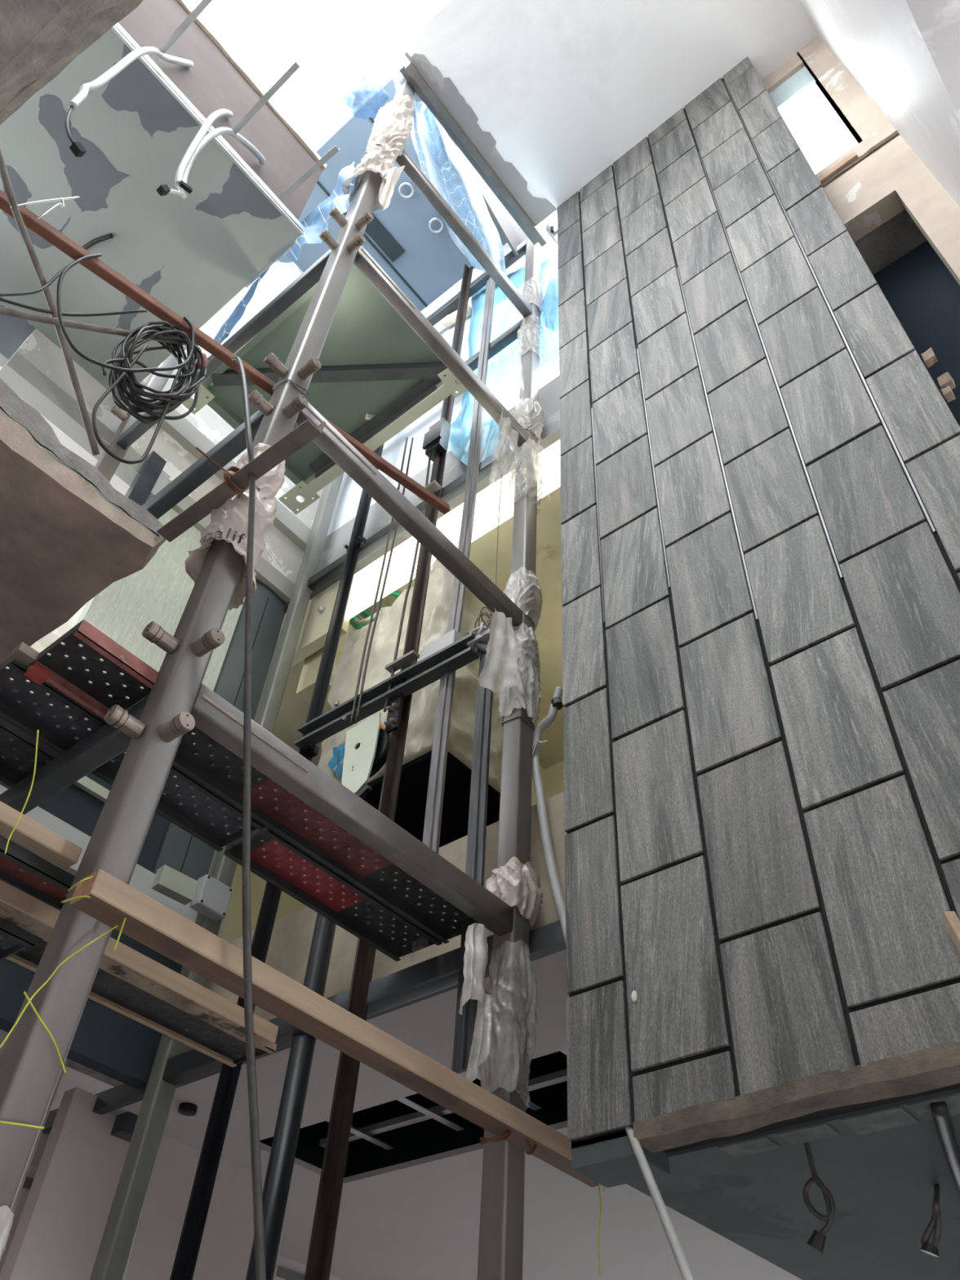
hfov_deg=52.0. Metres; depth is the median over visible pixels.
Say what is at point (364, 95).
bundle
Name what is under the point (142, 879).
beam
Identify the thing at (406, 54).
trim
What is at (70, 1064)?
floor
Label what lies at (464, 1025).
pole
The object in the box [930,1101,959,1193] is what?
pipe
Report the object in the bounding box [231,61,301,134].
channel
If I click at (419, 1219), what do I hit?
wall
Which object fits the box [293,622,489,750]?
crossbar
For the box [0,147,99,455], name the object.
rod
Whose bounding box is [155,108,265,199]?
conduit
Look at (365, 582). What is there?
diffuser
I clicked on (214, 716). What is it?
steel beam
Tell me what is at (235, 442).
steel beam
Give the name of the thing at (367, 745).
pulley
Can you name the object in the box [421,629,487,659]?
junction box
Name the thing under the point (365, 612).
conduit
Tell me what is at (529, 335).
plastic wrap
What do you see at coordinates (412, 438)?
rope
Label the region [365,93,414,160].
wrap
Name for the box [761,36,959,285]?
wall
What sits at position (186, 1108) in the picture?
socket
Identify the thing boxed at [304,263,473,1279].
pole
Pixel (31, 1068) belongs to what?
steel post
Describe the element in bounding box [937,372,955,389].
wood block
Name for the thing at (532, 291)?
plastic wrap
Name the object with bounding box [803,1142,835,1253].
cable
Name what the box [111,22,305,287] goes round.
trim
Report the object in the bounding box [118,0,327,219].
wall
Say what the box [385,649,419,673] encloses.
bracket
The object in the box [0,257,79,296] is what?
cable
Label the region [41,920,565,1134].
trim
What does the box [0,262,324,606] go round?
wall
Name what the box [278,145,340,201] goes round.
channel
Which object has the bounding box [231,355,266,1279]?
hanging cable
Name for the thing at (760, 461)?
wall
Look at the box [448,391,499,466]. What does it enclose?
foil
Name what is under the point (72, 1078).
wall
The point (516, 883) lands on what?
plastic wrap
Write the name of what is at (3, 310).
cable
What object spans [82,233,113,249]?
cable
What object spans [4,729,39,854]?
twine
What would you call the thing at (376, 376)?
ceiling
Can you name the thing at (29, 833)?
timber
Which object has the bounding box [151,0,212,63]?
channel
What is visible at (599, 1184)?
twine
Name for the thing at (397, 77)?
bundle
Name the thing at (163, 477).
box
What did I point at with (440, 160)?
film
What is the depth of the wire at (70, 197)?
3.43 m
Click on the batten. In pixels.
(951, 921)
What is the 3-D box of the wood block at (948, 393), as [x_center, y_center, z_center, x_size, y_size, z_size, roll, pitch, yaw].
[1.686,-0.885,3.542,0.031,0.041,0.046,-30,-55,28]
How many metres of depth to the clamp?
2.80 m
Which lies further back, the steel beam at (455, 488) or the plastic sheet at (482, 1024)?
the steel beam at (455, 488)
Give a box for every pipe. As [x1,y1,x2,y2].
[245,884,336,1279]
[625,1126,694,1279]
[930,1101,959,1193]
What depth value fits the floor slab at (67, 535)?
3.43 m
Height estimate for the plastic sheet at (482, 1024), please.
0.340 m
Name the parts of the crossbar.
small bracket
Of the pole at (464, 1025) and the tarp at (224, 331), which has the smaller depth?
the pole at (464, 1025)
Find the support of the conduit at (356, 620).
attached to the ceiling at (293, 710)
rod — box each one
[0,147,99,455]
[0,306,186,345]
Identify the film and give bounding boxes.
[410,106,506,275]
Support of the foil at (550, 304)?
attached to the window at (505, 315)
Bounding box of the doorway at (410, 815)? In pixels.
[319,750,500,850]
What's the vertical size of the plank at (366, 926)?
0.048 m
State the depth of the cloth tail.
5.72 m
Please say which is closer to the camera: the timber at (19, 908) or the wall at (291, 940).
the timber at (19, 908)
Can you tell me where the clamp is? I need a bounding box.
[8,641,52,684]
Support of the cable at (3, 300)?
hanging from the rod at (3, 171)
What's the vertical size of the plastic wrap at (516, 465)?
0.662 m
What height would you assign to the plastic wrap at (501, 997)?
0.593 m
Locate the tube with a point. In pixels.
(42, 228)
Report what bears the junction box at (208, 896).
attached to the steel post at (115, 1248)
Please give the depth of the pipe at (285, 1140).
3.61 m
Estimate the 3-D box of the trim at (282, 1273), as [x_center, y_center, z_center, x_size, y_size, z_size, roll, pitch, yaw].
[-0.845,4.497,6.715,0.020,0.050,6.050,-30,-55,28]
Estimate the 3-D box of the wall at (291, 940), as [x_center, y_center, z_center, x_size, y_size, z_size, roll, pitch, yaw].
[-0.629,1.453,4.446,3.019,0.690,0.100,-30,-55,28]
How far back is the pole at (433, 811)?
5.14 m
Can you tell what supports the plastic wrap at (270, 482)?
attached to the steel post at (31, 1068)
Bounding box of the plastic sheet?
[458,922,488,1014]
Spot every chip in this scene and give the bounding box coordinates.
[631,991,636,1002]
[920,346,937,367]
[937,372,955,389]
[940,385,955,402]
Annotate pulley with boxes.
[341,712,392,799]
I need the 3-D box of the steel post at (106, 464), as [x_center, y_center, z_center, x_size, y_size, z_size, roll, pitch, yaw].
[-2.274,-1.297,6.165,0.100,6.900,0.196,-30,-55,28]
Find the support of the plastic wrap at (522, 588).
attached to the steel post at (500, 1246)
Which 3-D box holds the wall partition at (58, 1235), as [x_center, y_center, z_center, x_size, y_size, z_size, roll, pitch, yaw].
[-1.646,3.832,3.933,0.100,3.500,1.450,-30,-55,28]
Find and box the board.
[451,138,526,256]
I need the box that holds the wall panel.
[0,688,168,871]
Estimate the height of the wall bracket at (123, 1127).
0.136 m
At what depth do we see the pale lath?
5.04 m
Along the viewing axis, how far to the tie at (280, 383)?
4.02 m
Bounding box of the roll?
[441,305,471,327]
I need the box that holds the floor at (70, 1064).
[66,1059,116,1086]
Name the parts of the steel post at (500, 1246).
film strip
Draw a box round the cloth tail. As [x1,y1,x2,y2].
[378,165,404,210]
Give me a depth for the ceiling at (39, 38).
3.56 m
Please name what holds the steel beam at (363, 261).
attached to the steel post at (31, 1068)
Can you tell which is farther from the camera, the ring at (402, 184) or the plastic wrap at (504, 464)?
the ring at (402, 184)
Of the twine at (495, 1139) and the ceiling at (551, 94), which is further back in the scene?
the ceiling at (551, 94)
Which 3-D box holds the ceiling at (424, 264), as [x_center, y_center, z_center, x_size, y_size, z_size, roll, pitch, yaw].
[-0.864,-3.891,9.245,2.240,0.120,1.770,-30,-55,28]
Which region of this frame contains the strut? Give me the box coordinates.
[156,419,325,542]
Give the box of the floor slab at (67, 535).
[0,378,166,665]
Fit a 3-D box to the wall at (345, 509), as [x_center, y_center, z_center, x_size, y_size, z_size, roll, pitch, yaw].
[0.322,-2.462,7.767,4.200,3.900,0.080,-30,-55,28]
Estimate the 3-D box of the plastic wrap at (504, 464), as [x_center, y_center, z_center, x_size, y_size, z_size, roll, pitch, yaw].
[0.169,-1.252,5.748,0.051,2.092,0.287,-30,-55,28]
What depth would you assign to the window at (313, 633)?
6.52 m
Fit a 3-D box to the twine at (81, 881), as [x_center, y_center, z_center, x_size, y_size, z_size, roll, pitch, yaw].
[-0.877,0.738,2.065,0.072,0.525,0.187,-30,-55,28]
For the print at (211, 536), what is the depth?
3.15 m
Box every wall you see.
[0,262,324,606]
[0,868,182,1088]
[0,1029,68,1213]
[0,1066,345,1279]
[30,949,801,1279]
[46,501,245,786]
[115,791,567,1086]
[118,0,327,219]
[186,0,313,128]
[208,778,364,942]
[309,211,559,599]
[317,559,503,793]
[544,760,564,799]
[557,56,959,1153]
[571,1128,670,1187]
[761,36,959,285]
[800,0,959,207]
[873,240,959,426]
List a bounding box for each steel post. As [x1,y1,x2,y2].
[0,80,415,1211]
[89,473,343,1279]
[94,345,186,482]
[476,222,550,1279]
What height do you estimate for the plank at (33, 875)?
0.033 m
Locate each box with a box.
[124,450,166,506]
[146,470,169,501]
[151,864,232,921]
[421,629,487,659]
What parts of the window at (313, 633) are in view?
panel, knob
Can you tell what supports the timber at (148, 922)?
attached to the steel post at (500, 1246)
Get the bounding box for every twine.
[0,875,126,1128]
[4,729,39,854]
[480,1128,537,1155]
[597,1183,604,1276]
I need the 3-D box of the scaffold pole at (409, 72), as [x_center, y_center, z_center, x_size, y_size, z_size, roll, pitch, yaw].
[0.042,-3.711,7.546,0.272,0.258,1.680,-30,-55,28]
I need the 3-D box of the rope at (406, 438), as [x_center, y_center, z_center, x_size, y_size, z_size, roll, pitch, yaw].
[-0.585,-0.507,6.010,0.034,2.731,0.014,-30,-55,28]
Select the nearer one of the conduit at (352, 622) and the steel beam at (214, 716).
the steel beam at (214, 716)
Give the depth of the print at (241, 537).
3.17 m
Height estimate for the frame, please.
0.312 m
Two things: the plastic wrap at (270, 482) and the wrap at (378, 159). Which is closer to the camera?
the plastic wrap at (270, 482)
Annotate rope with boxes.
[349,437,408,724]
[355,437,413,723]
[382,452,431,711]
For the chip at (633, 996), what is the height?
0.035 m
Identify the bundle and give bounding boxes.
[342,68,388,119]
[391,53,426,113]
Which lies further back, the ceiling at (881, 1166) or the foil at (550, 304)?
the foil at (550, 304)
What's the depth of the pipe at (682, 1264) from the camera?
2.23 m
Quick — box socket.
[177,1102,197,1115]
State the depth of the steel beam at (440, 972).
3.79 m
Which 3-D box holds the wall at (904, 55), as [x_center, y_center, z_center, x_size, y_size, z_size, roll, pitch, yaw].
[1.330,-3.741,4.565,0.148,4.700,3.120,-30,-55,28]
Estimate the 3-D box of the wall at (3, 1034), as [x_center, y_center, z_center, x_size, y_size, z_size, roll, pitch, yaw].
[-3.734,1.824,2.745,0.100,4.300,4.750,-30,-55,28]
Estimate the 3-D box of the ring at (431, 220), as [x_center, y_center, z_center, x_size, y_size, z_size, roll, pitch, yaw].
[-0.406,-3.864,9.153,0.144,0.062,0.144,-30,-55,28]
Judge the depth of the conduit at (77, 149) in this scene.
4.41 m
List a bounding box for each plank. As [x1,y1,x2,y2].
[0,657,265,851]
[0,716,61,786]
[0,835,75,911]
[0,917,37,960]
[5,936,276,1067]
[26,619,159,719]
[172,726,473,943]
[223,826,442,961]
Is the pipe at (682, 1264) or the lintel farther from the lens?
the lintel
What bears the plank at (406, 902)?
on the steel beam at (107, 742)
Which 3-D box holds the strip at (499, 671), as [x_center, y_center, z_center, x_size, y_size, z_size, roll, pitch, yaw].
[0.084,0.030,4.333,0.066,0.595,0.226,-30,-55,28]
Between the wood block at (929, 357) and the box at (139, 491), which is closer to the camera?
the wood block at (929, 357)
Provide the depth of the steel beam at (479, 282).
8.58 m
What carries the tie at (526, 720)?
attached to the steel post at (500, 1246)
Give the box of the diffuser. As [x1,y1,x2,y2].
[344,439,560,620]
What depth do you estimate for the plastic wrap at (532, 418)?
6.10 m
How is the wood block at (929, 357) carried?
attached to the wall at (760, 461)
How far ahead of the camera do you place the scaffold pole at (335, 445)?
4.32 m
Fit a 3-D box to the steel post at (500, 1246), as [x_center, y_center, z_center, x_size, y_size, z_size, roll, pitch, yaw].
[0.206,-0.112,4.762,0.174,10.300,0.265,-30,-55,28]
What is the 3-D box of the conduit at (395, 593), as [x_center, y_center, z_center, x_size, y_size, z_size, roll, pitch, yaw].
[-0.595,-0.329,7.036,0.237,0.036,0.042,15,-48,-10]
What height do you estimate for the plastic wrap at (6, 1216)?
0.572 m
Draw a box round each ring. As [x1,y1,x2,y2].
[398,182,413,198]
[428,217,444,233]
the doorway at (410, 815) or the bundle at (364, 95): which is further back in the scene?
the bundle at (364, 95)
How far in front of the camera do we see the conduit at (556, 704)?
3.98 m
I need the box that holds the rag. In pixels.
[196,353,208,369]
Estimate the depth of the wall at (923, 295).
4.79 m
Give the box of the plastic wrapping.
[184,486,276,609]
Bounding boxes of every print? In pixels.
[202,533,213,541]
[212,530,222,538]
[225,528,231,538]
[237,533,245,543]
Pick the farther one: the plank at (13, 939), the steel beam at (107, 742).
the steel beam at (107, 742)
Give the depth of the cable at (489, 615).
4.99 m
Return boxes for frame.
[319,1048,567,1150]
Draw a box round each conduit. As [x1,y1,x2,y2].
[64,46,193,157]
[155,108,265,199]
[349,614,367,629]
[353,610,380,624]
[360,608,374,620]
[389,591,401,597]
[532,686,565,943]
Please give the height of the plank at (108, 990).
0.023 m
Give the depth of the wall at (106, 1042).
4.58 m
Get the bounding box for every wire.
[10,196,79,208]
[36,197,64,220]
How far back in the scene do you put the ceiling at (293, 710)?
7.14 m
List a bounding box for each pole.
[169,443,384,1279]
[295,402,523,627]
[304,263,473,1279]
[399,62,557,246]
[411,277,495,951]
[451,651,493,1073]
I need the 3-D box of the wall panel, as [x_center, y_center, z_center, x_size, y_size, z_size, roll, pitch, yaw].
[-2.121,0.696,5.044,0.105,0.538,1.200,-30,-55,28]
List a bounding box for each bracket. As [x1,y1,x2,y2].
[111,1111,137,1142]
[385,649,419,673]
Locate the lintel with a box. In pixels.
[854,209,927,275]
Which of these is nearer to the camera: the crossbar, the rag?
the rag
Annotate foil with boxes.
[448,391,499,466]
[542,275,558,331]
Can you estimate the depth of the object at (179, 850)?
6.34 m
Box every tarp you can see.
[213,266,270,343]
[270,161,359,262]
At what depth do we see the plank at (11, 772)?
3.13 m
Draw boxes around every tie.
[272,378,308,398]
[501,715,534,730]
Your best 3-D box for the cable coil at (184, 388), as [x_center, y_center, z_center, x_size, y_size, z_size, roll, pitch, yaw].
[-1.284,-0.970,3.470,0.149,0.922,0.631,-30,-55,28]
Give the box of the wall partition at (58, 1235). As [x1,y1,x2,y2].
[0,1087,291,1279]
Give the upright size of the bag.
0.331 m
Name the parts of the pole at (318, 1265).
joint plate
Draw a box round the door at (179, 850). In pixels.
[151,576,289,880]
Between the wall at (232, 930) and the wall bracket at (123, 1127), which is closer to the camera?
the wall bracket at (123, 1127)
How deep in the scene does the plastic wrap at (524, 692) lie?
4.44 m
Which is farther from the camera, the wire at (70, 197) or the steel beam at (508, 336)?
the steel beam at (508, 336)
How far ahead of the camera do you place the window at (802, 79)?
6.70 m
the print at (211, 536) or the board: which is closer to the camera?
the print at (211, 536)
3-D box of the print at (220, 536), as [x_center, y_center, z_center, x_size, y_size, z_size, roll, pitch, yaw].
[-0.836,-0.337,3.146,0.035,0.037,0.005,-4,-47,8]
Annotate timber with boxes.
[0,800,82,869]
[0,880,278,1048]
[69,869,601,1186]
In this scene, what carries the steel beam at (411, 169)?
attached to the steel post at (31, 1068)
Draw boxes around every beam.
[0,695,148,814]
[0,784,226,937]
[115,248,331,449]
[142,401,269,519]
[162,934,493,1085]
[190,683,513,936]
[306,444,516,591]
[353,245,528,447]
[395,149,532,318]
[426,239,526,325]
[465,319,522,371]
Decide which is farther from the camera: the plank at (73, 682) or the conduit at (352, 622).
the conduit at (352, 622)
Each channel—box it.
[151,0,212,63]
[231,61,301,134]
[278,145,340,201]
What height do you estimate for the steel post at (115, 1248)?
10.300 m
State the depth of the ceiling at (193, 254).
5.71 m
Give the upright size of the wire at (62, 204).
0.213 m
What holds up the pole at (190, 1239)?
on the floor
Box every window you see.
[291,439,560,666]
[466,253,559,408]
[768,66,815,110]
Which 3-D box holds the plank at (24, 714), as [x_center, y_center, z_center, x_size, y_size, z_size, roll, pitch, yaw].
[-1.110,0.380,3.104,0.235,0.048,0.960,-30,-55,28]
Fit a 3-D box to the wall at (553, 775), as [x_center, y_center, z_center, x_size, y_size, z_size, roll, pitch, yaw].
[1.239,1.655,6.934,7.000,2.850,0.100,-30,-55,28]
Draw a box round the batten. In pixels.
[942,911,959,953]
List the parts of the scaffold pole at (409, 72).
fixing plate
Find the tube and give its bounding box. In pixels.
[0,189,449,514]
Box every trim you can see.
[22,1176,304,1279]
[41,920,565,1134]
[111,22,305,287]
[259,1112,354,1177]
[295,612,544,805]
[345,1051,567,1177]
[404,51,410,61]
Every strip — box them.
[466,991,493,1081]
[478,608,519,693]
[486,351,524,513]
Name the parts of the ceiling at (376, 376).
rail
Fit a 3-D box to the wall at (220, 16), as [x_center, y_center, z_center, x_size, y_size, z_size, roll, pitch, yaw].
[-2.546,-4.709,7.237,0.135,3.100,2.950,-30,-55,28]
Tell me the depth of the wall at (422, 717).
5.67 m
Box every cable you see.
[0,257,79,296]
[0,297,146,316]
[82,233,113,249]
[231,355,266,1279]
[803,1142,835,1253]
[920,1183,942,1257]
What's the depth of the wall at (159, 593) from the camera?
6.02 m
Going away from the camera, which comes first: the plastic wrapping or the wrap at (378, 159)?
the plastic wrapping
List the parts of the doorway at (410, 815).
leg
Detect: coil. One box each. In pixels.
[56,253,207,464]
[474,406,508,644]
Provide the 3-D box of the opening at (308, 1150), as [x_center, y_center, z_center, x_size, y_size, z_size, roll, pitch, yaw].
[-0.987,2.644,5.422,0.040,0.400,0.900,-30,-55,28]
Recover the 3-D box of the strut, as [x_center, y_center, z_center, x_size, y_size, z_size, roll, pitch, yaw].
[-0.856,-0.572,3.287,0.811,0.138,0.208,-30,-55,28]
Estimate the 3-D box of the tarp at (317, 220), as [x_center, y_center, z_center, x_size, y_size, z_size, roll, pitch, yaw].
[-1.018,-2.610,6.043,0.869,1.238,0.106,-30,-55,28]
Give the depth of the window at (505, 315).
7.80 m
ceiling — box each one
[0,0,142,124]
[0,26,302,400]
[0,352,564,768]
[182,263,467,515]
[293,77,506,311]
[403,0,817,225]
[626,1087,959,1279]
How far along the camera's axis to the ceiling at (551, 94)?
7.07 m
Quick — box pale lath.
[73,775,109,803]
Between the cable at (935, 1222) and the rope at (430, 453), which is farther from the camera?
the rope at (430, 453)
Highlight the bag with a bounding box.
[328,742,345,778]
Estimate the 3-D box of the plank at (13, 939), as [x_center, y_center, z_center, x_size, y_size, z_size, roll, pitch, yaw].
[-1.596,0.421,2.200,0.185,0.033,1.280,-30,-55,28]
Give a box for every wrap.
[0,1204,14,1260]
[229,443,285,499]
[342,145,395,211]
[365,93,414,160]
[479,939,537,1105]
[485,856,542,927]
[497,622,541,727]
[502,566,542,631]
[510,437,542,514]
[513,397,544,444]
[516,313,544,361]
[521,276,543,315]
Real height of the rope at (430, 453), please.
2.635 m
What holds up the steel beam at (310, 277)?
attached to the steel post at (31, 1068)

